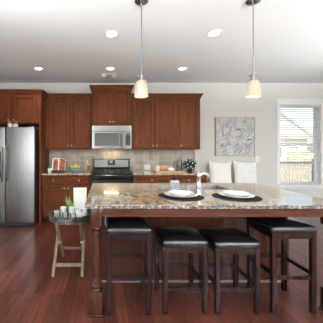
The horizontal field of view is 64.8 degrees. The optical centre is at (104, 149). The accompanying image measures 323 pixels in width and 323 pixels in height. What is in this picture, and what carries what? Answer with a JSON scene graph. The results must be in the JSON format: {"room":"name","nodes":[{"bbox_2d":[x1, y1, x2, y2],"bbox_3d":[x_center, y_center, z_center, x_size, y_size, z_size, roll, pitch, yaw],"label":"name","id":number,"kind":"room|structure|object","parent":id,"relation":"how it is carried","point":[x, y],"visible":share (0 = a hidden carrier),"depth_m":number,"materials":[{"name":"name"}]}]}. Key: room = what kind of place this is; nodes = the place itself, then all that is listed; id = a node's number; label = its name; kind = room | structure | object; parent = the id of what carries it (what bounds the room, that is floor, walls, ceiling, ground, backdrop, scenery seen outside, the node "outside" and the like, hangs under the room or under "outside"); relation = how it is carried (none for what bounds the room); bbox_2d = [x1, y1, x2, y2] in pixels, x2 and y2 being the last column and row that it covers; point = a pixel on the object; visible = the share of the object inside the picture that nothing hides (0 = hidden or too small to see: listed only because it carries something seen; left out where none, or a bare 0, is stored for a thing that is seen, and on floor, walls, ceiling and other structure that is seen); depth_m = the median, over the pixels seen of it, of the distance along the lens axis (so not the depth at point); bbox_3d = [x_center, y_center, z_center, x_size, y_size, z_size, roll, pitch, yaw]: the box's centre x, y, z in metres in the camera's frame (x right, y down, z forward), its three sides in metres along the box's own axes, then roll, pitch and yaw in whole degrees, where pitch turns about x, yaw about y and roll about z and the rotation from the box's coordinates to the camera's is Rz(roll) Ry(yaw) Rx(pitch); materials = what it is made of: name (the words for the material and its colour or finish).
{"room":"kitchen","nodes":[
{"label":"kitchen","id":0,"kind":"room"},
{"bbox_2d":[0,0,322,82],"bbox_3d":[1.500,-1.441,-0.410,7.800,0.100,11.380,0,0,0],"label":"ceiling","id":1,"kind":"structure","parent":0,"point":[65,38],"depth_m":3.19,"materials":[{"name":"white paint"}]},
{"bbox_2d":[33,67,43,70],"bbox_3d":[-1.134,-1.387,4.210,0.180,0.008,0.180,0,0,0],"label":"recessed light","id":2,"kind":"object","parent":1,"relation":"in","point":[34,68],"visible":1,"depth_m":4.20,"materials":[{"name":"white plastic"}]},
{"bbox_2d":[100,74,117,76],"bbox_3d":[0.085,-1.386,4.600,0.320,0.009,0.200,0,0,0],"label":"ceiling vent","id":3,"kind":"object","parent":1,"relation":"in","point":[101,75],"visible":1,"depth_m":4.58,"materials":[{"name":"white plastic"}]},
{"bbox_2d":[105,67,115,70],"bbox_3d":[0.103,-1.387,4.210,0.180,0.008,0.180,0,0,0],"label":"recessed light","id":4,"kind":"object","parent":1,"relation":"in","point":[107,68],"visible":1,"depth_m":4.20,"materials":[{"name":"white plastic"}]},
{"bbox_2d":[104,30,118,37],"bbox_3d":[0.084,-1.387,2.950,0.180,0.008,0.180,0,0,0],"label":"recessed light","id":5,"kind":"object","parent":1,"relation":"in","point":[110,34],"visible":1,"depth_m":2.95,"materials":[{"name":"white plastic"}]},
{"bbox_2d":[134,0,147,97],"bbox_3d":[0.345,-0.942,2.290,0.132,0.898,0.132,0,0,0],"label":"pendant lamp","id":6,"kind":"object","parent":1,"relation":"hanging from","point":[141,90],"visible":1,"depth_m":2.27,"materials":[{"name":"white glass"}]},
{"bbox_2d":[137,73,145,80],"bbox_3d":[0.345,-0.675,2.290,0.092,0.079,0.092,0,0,0],"label":"socket","id":7,"kind":"object","parent":6,"relation":"attached to","point":[141,75],"depth_m":2.27,"materials":[{"name":"silver metal"}]},
{"bbox_2d":[177,67,187,70],"bbox_3d":[1.340,-1.387,4.210,0.180,0.008,0.180,0,0,0],"label":"recessed light","id":8,"kind":"object","parent":1,"relation":"in","point":[180,68],"visible":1,"depth_m":4.20,"materials":[{"name":"white plastic"}]},
{"bbox_2d":[206,30,221,36],"bbox_3d":[1.312,-1.387,2.930,0.180,0.008,0.180,0,0,0],"label":"recessed light","id":9,"kind":"object","parent":1,"relation":"in","point":[213,33],"visible":1,"depth_m":2.93,"materials":[{"name":"white plastic"}]},
{"bbox_2d":[245,0,261,97],"bbox_3d":[1.390,-0.942,2.290,0.132,0.898,0.132,0,0,0],"label":"pendant lamp","id":10,"kind":"object","parent":1,"relation":"hanging from","point":[253,90],"visible":1,"depth_m":2.27,"materials":[{"name":"white glass"}]},
{"bbox_2d":[249,73,257,80],"bbox_3d":[1.390,-0.675,2.290,0.092,0.079,0.092,0,0,0],"label":"socket","id":11,"kind":"object","parent":10,"relation":"attached to","point":[253,75],"depth_m":2.27,"materials":[{"name":"silver metal"}]},
{"bbox_2d":[0,217,322,322],"bbox_3d":[1.500,1.395,-0.410,7.800,0.080,11.380,0,0,0],"label":"floor","id":12,"kind":"structure","parent":0,"point":[29,293],"depth_m":2.32,"materials":[{"name":"brown wood"}]},
{"bbox_2d":[0,126,38,225],"bbox_3d":[-1.673,0.466,4.606,0.903,1.758,0.789,0,0,0],"label":"refrigerator","id":13,"kind":"object","parent":12,"relation":"on","point":[19,146],"visible":0.98,"depth_m":4.28,"materials":[{"name":"grey metal"}]},
{"bbox_2d":[8,120,12,126],"bbox_3d":[-1.700,-0.458,4.420,0.084,0.155,0.083,0,0,0],"label":"canister","id":14,"kind":"object","parent":13,"relation":"on","point":[10,123],"visible":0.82,"depth_m":4.39,"materials":[{"name":"beige ceramic"}]},
{"bbox_2d":[0,89,48,223],"bbox_3d":[-1.690,0.131,4.779,1.180,2.449,0.701,0,0,0],"label":"tall cabinet","id":15,"kind":"object","parent":12,"relation":"on","point":[27,107],"visible":0.94,"depth_m":4.47,"materials":[{"name":"brown wood"}]},
{"bbox_2d":[42,175,90,221],"bbox_3d":[-0.705,0.913,4.806,0.905,0.883,0.647,0,0,0],"label":"base cabinet","id":16,"kind":"object","parent":12,"relation":"on","point":[55,188],"visible":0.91,"depth_m":4.53,"materials":[{"name":"brown wood"}]},
{"bbox_2d":[41,171,91,174],"bbox_3d":[-0.703,0.456,4.804,0.913,0.030,0.634,0,0,0],"label":"countertop","id":17,"kind":"structure","parent":16,"relation":"on","point":[47,172],"depth_m":4.50,"materials":[{"name":"stone"}]},
{"bbox_2d":[69,167,80,171],"bbox_3d":[-0.572,0.393,4.780,0.230,0.096,0.230,0,0,0],"label":"fruit bowl","id":18,"kind":"object","parent":17,"relation":"on","point":[70,168],"visible":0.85,"depth_m":4.70,"materials":[{"name":"teal ceramic"}]},
{"bbox_3d":[-0.895,0.315,4.851,0.240,0.251,0.247,0,0,0],"label":"cookbook stand","id":19,"kind":"object","parent":17,"relation":"on","visible":0},
{"bbox_2d":[52,158,65,170],"bbox_3d":[-0.895,0.293,4.802,0.270,0.250,0.103,0,0,0],"label":"cookbook","id":20,"kind":"object","parent":19,"relation":"on","point":[57,163],"visible":1,"depth_m":4.80,"materials":[{"name":"red paper"}]},
{"bbox_2d":[53,159,57,169],"bbox_3d":[-0.956,0.298,4.792,0.095,0.217,0.076,0,0,0],"label":"photo","id":21,"kind":"object","parent":20,"relation":"attached to","point":[55,161],"depth_m":4.79},
{"bbox_2d":[59,159,64,170],"bbox_3d":[-0.829,0.295,4.793,0.115,0.231,0.083,0,0,0],"label":"photo","id":22,"kind":"object","parent":20,"relation":"attached to","point":[61,161],"depth_m":4.79},
{"bbox_2d":[49,207,89,276],"bbox_3d":[-0.394,1.046,2.862,0.504,0.634,0.530,0,0,0],"label":"tray table","id":23,"kind":"object","parent":12,"relation":"on","point":[58,221],"visible":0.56,"depth_m":2.70,"materials":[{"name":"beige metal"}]},
{"bbox_2d":[53,209,60,216],"bbox_3d":[-0.549,0.741,2.817,0.092,0.100,0.091,0,0,0],"label":"candle","id":24,"kind":"object","parent":23,"relation":"on","point":[55,213],"visible":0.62,"depth_m":2.79,"materials":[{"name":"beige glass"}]},
{"bbox_2d":[60,206,65,217],"bbox_3d":[-0.479,0.728,2.842,0.068,0.125,0.068,0,0,0],"label":"drinking glass","id":25,"kind":"object","parent":23,"relation":"on","point":[62,208],"visible":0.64,"depth_m":2.82,"materials":[{"name":"white"}]},
{"bbox_2d":[65,195,73,216],"bbox_3d":[-0.407,0.668,2.904,0.098,0.245,0.082,0,0,-23],"label":"potted plant","id":26,"kind":"object","parent":23,"relation":"on","point":[68,202],"visible":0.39,"depth_m":2.89,"materials":[{"name":"green plant"}]},
{"bbox_2d":[49,207,89,224],"bbox_3d":[-0.394,0.766,2.862,0.504,0.074,0.523,0,0,0],"label":"tray","id":27,"kind":"object","parent":23,"relation":"on","point":[57,220],"depth_m":2.66,"materials":[{"name":"metal"}]},
{"bbox_2d":[69,206,74,217],"bbox_3d":[-0.374,0.726,2.812,0.068,0.130,0.068,0,0,0],"label":"drinking glass","id":28,"kind":"object","parent":23,"relation":"on","point":[72,208],"visible":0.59,"depth_m":2.79,"materials":[{"name":"white"}]},
{"bbox_2d":[76,208,82,216],"bbox_3d":[-0.284,0.735,2.803,0.104,0.112,0.092,0,0,37],"label":"pitcher","id":29,"kind":"object","parent":23,"relation":"on","point":[78,210],"visible":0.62,"depth_m":2.77,"materials":[{"name":"white ceramic"}]},
{"bbox_2d":[73,187,86,212],"bbox_3d":[-0.296,0.626,2.974,0.160,0.329,0.096,0,0,0],"label":"tent card","id":30,"kind":"object","parent":23,"relation":"on","point":[80,194],"visible":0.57,"depth_m":2.95,"materials":[{"name":"white paper"}]},
{"bbox_2d":[91,159,132,185],"bbox_3d":[0.142,0.773,4.737,0.764,1.163,0.750,0,0,0],"label":"range","id":31,"kind":"object","parent":12,"relation":"on","point":[104,170],"visible":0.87,"depth_m":4.58,"materials":[{"name":"black metal"}]},
{"bbox_2d":[91,172,132,174],"bbox_3d":[0.142,0.448,4.730,0.764,0.022,0.580,0,0,0],"label":"cooktop","id":32,"kind":"object","parent":31,"relation":"in","point":[93,173],"depth_m":4.46,"materials":[{"name":"black ceramic"}]},
{"bbox_2d":[105,217,151,314],"bbox_3d":[0.203,0.986,2.181,0.388,0.738,0.384,0,0,0],"label":"bar stool","id":33,"kind":"object","parent":12,"relation":"on","point":[117,228],"visible":0.91,"depth_m":2.01,"materials":[{"name":"brown wood"}]},
{"bbox_2d":[105,217,151,234],"bbox_3d":[0.203,0.656,2.181,0.388,0.078,0.384,0,0,0],"label":"seat cushion","id":34,"kind":"object","parent":33,"relation":"on","point":[114,225],"depth_m":2.02,"materials":[{"name":"black leather"}]},
{"bbox_2d":[133,175,169,182],"bbox_3d":[0.871,0.913,4.806,0.677,0.883,0.647,0,0,0],"label":"base cabinet","id":35,"kind":"object","parent":12,"relation":"on","point":[136,178],"visible":0.27,"depth_m":4.53,"materials":[{"name":"brown wood"}]},
{"bbox_2d":[133,171,201,174],"bbox_3d":[1.222,0.456,4.804,1.385,0.030,0.634,0,0,0],"label":"countertop","id":36,"kind":"structure","parent":35,"relation":"on","point":[134,172],"depth_m":4.50,"materials":[{"name":"stone"}]},
{"bbox_2d":[153,170,185,172],"bbox_3d":[1.255,0.430,4.765,0.580,0.022,0.270,0,0,0],"label":"cutting board","id":37,"kind":"object","parent":36,"relation":"on","point":[155,171],"visible":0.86,"depth_m":4.67,"materials":[{"name":"brown wood"}]},
{"bbox_2d":[160,165,171,170],"bbox_3d":[1.205,0.360,4.800,0.250,0.117,0.110,0,0,0],"label":"bread loaf","id":38,"kind":"object","parent":37,"relation":"on","point":[162,167],"visible":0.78,"depth_m":4.76,"materials":[{"name":"orange food"}]},
{"bbox_2d":[176,158,181,170],"bbox_3d":[1.462,0.296,4.800,0.104,0.245,0.103,0,0,0],"label":"glass jar","id":39,"kind":"object","parent":37,"relation":"on","point":[178,167],"visible":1,"depth_m":4.77,"materials":[{"name":"clear glass"}]},
{"bbox_2d":[183,159,196,171],"bbox_3d":[1.667,0.309,4.791,0.288,0.264,0.219,0,0,0],"label":"flowering plant","id":40,"kind":"object","parent":36,"relation":"on","point":[190,165],"visible":1,"depth_m":4.75,"materials":[{"name":"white plant"}]},
{"bbox_2d":[154,226,207,313],"bbox_3d":[0.667,1.039,2.191,0.388,0.632,0.384,0,0,0],"label":"bar stool","id":41,"kind":"object","parent":12,"relation":"on","point":[172,239],"visible":1,"depth_m":2.02,"materials":[{"name":"brown wood"}]},
{"bbox_2d":[154,226,207,247],"bbox_3d":[0.667,0.762,2.191,0.388,0.078,0.384,0,0,0],"label":"seat cushion","id":42,"kind":"object","parent":41,"relation":"on","point":[168,236],"depth_m":2.05,"materials":[{"name":"black leather"}]},
{"bbox_2d":[170,175,206,182],"bbox_3d":[1.550,0.913,4.806,0.679,0.883,0.647,0,0,0],"label":"base cabinet","id":43,"kind":"object","parent":12,"relation":"on","point":[181,178],"visible":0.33,"depth_m":4.53,"materials":[{"name":"brown wood"}]},
{"bbox_2d":[89,209,322,316],"bbox_3d":[0.906,0.914,2.606,2.069,0.882,1.264,0,0,0],"label":"kitchen island","id":44,"kind":"object","parent":12,"relation":"on","point":[197,219],"visible":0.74,"depth_m":2.50,"materials":[{"name":"brown wood"}]},
{"bbox_2d":[84,183,322,208],"bbox_3d":[0.906,0.456,2.584,2.131,0.030,1.275,0,0,0],"label":"island countertop","id":45,"kind":"structure","parent":44,"relation":"on","point":[101,195],"depth_m":2.25,"materials":[{"name":"stone"}]},
{"bbox_2d":[170,175,179,189],"bbox_3d":[0.755,0.358,2.639,0.100,0.165,0.066,0,0,0],"label":"soap bottle","id":46,"kind":"object","parent":45,"relation":"on","point":[174,184],"visible":0.87,"depth_m":2.61,"materials":[{"name":"grey"}]},
{"bbox_2d":[170,180,179,189],"bbox_3d":[0.755,0.386,2.640,0.100,0.110,0.064,0,0,0],"label":"label","id":47,"kind":"object","parent":46,"relation":"attached to","point":[174,184],"depth_m":2.61,"materials":[{"name":"grey paper"}]},
{"bbox_2d":[158,193,203,200],"bbox_3d":[0.715,0.438,2.300,0.414,0.005,0.414,0,0,0],"label":"placemat","id":48,"kind":"object","parent":45,"relation":"on","point":[162,195],"visible":0.63,"depth_m":2.18,"materials":[{"name":"black fabric"}]},
{"bbox_2d":[164,192,197,197],"bbox_3d":[0.715,0.425,2.300,0.304,0.020,0.304,0,0,0],"label":"dinner plate","id":49,"kind":"object","parent":48,"relation":"on","point":[165,193],"visible":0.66,"depth_m":2.23,"materials":[{"name":"white ceramic"}]},
{"bbox_2d":[168,190,193,195],"bbox_3d":[0.715,0.412,2.300,0.228,0.028,0.228,0,0,0],"label":"bowl","id":50,"kind":"object","parent":49,"relation":"on","point":[173,192],"visible":1,"depth_m":2.33,"materials":[{"name":"white ceramic"}]},
{"bbox_2d":[158,186,227,189],"bbox_3d":[1.015,0.548,2.880,0.749,0.197,0.359,0,0,0],"label":"sink","id":51,"kind":"object","parent":45,"relation":"in","point":[161,187],"visible":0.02,"depth_m":3.06,"materials":[{"name":"grey metal"}]},
{"bbox_2d":[195,170,209,190],"bbox_3d":[1.075,0.332,2.678,0.187,0.217,0.067,0,0,-22],"label":"faucet","id":52,"kind":"object","parent":45,"relation":"on","point":[198,175],"visible":0.99,"depth_m":2.64,"materials":[{"name":"silver metal"}]},
{"bbox_2d":[212,193,262,201],"bbox_3d":[1.222,0.438,2.275,0.414,0.005,0.414,0,0,0],"label":"placemat","id":53,"kind":"object","parent":45,"relation":"on","point":[216,195],"visible":0.6,"depth_m":2.18,"materials":[{"name":"black fabric"}]},
{"bbox_2d":[218,192,254,197],"bbox_3d":[1.222,0.425,2.275,0.304,0.020,0.304,0,0,0],"label":"dinner plate","id":54,"kind":"object","parent":53,"relation":"on","point":[220,193],"visible":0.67,"depth_m":2.22,"materials":[{"name":"white ceramic"}]},
{"bbox_2d":[223,190,249,196],"bbox_3d":[1.222,0.412,2.275,0.228,0.028,0.228,0,0,0],"label":"bowl","id":55,"kind":"object","parent":54,"relation":"on","point":[233,193],"visible":1,"depth_m":2.29,"materials":[{"name":"white ceramic"}]},
{"bbox_2d":[199,228,260,313],"bbox_3d":[1.097,1.046,2.191,0.388,0.619,0.384,0,0,0],"label":"bar stool","id":56,"kind":"object","parent":12,"relation":"on","point":[234,241],"visible":0.94,"depth_m":2.03,"materials":[{"name":"brown wood"}]},
{"bbox_2d":[199,228,260,248],"bbox_3d":[1.097,0.775,2.191,0.388,0.078,0.384,0,0,0],"label":"seat cushion","id":57,"kind":"object","parent":56,"relation":"on","point":[218,238],"depth_m":2.06,"materials":[{"name":"black leather"}]},
{"bbox_2d":[247,217,316,313],"bbox_3d":[1.564,0.984,2.195,0.388,0.743,0.384,0,0,0],"label":"bar stool","id":58,"kind":"object","parent":12,"relation":"on","point":[283,228],"visible":0.8,"depth_m":2.03,"materials":[{"name":"brown wood"}]},
{"bbox_2d":[247,217,316,233],"bbox_3d":[1.564,0.651,2.195,0.388,0.078,0.384,0,0,0],"label":"seat cushion","id":59,"kind":"object","parent":58,"relation":"on","point":[270,225],"depth_m":2.06,"materials":[{"name":"black leather"}]},
{"bbox_3d":[2.625,1.067,4.860,1.150,0.575,0.400,0,0,0],"label":"bench","id":60,"kind":"object","parent":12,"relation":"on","visible":0},
{"bbox_2d":[208,161,231,182],"bbox_3d":[2.335,0.504,4.929,0.506,0.549,0.203,0,0,0],"label":"pillow","id":61,"kind":"object","parent":60,"relation":"on","point":[219,172],"visible":0.81,"depth_m":4.88,"materials":[{"name":"white fabric"}]},
{"bbox_2d":[233,161,257,183],"bbox_3d":[2.815,0.502,4.891,0.502,0.554,0.205,0,0,0],"label":"pillow","id":62,"kind":"object","parent":60,"relation":"on","point":[244,172],"visible":0.78,"depth_m":4.84,"materials":[{"name":"white fabric"}]},
{"bbox_2d":[0,83,322,197],"bbox_3d":[1.500,-0.018,5.205,7.800,2.746,0.150,0,0,0],"label":"wall","id":63,"kind":"structure","parent":0,"point":[217,99],"depth_m":5.13,"materials":[{"name":"grey paint"}]},
{"bbox_2d":[48,93,91,148],"bbox_3d":[-0.675,-0.548,4.949,0.846,1.093,0.359,0,0,0],"label":"upper cabinet","id":64,"kind":"object","parent":63,"relation":"attached to","point":[70,114],"visible":0.98,"depth_m":4.81,"materials":[{"name":"brown wood"}]},
{"bbox_2d":[89,85,133,125],"bbox_3d":[0.140,-0.859,4.937,0.868,0.792,0.384,0,0,0],"label":"upper cabinet","id":65,"kind":"object","parent":63,"relation":"attached to","point":[111,104],"visible":0.97,"depth_m":4.78,"materials":[{"name":"brown wood"}]},
{"bbox_2d":[92,126,131,148],"bbox_3d":[0.140,-0.233,4.894,0.766,0.458,0.454,0,0,0],"label":"microwave","id":66,"kind":"object","parent":65,"relation":"attached to","point":[103,137],"visible":1,"depth_m":4.71,"materials":[{"name":"grey metal"}]},
{"bbox_2d":[49,149,194,170],"bbox_3d":[0.368,0.220,5.126,3.050,0.470,0.008,0,0,0],"label":"backsplash","id":67,"kind":"structure","parent":63,"relation":"attached to","point":[138,158],"depth_m":5.12,"materials":[{"name":"tile"}]},
{"bbox_2d":[144,165,149,169],"bbox_3d":[0.892,0.375,5.117,0.125,0.110,0.008,0,0,0],"label":"outlet","id":68,"kind":"object","parent":67,"relation":"attached to","point":[146,167],"visible":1,"depth_m":5.12,"materials":[{"name":"white plastic"}]},
{"bbox_2d":[131,93,177,148],"bbox_3d":[0.985,-0.548,4.949,0.906,1.093,0.359,0,0,0],"label":"upper cabinet","id":69,"kind":"object","parent":63,"relation":"attached to","point":[154,118],"visible":0.98,"depth_m":4.81,"materials":[{"name":"brown wood"}]},
{"bbox_2d":[178,93,202,148],"bbox_3d":[1.684,-0.548,4.949,0.488,1.093,0.359,0,0,0],"label":"upper cabinet","id":70,"kind":"object","parent":63,"relation":"attached to","point":[188,103],"visible":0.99,"depth_m":4.81,"materials":[{"name":"brown wood"}]},
{"bbox_2d":[215,117,254,155],"bbox_3d":[2.718,-0.268,5.110,0.816,0.798,0.040,0,0,0],"label":"painting","id":71,"kind":"object","parent":63,"relation":"attached to","point":[234,136],"visible":1,"depth_m":5.10,"materials":[{"name":"painted canvas"},{"name":"silver metal"}]},
{"bbox_2d":[276,99,322,188],"bbox_3d":[4.090,-0.123,5.183,0.990,1.876,0.195,0,0,0],"label":"window","id":72,"kind":"structure","parent":63,"relation":"in","point":[319,157],"depth_m":5.11,"materials":[{"name":"white paint"}]},
{"bbox_2d":[280,105,319,183],"bbox_3d":[4.090,-0.100,5.159,0.844,1.658,0.073,0,0,0],"label":"window blind","id":73,"kind":"object","parent":72,"relation":"attached to","point":[281,106],"visible":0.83,"depth_m":5.16,"materials":[{"name":"white plastic"}]},
{"label":"outside","id":74,"kind":"structure","parent":0,"visible":0},
{"bbox_3d":[19.500,1.630,32.645,51.000,0.250,54.710,0,0,0],"label":"ground","id":75,"kind":"structure","parent":74,"visible":0},
{"bbox_2d":[280,110,312,160],"bbox_3d":[14.600,-1.421,26.195,9.346,5.852,8.410,0,0,0],"label":"neighbor house","id":76,"kind":"structure","parent":75,"relation":"on","point":[281,122],"depth_m":22.10,"materials":[{"name":"beige"}]},
{"bbox_2d":[280,159,313,181],"bbox_3d":[6.690,0.930,9.000,2.180,1.150,0.120,0,0,0],"label":"fence","id":77,"kind":"object","parent":75,"relation":"on","point":[282,166],"visible":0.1,"depth_m":8.98,"materials":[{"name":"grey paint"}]},
{"bbox_2d":[282,148,313,181],"bbox_3d":[8.863,0.689,11.301,1.277,1.631,1.388,0,0,29],"label":"shrub","id":78,"kind":"object","parent":75,"relation":"on","point":[287,157],"visible":0.32,"depth_m":10.96,"materials":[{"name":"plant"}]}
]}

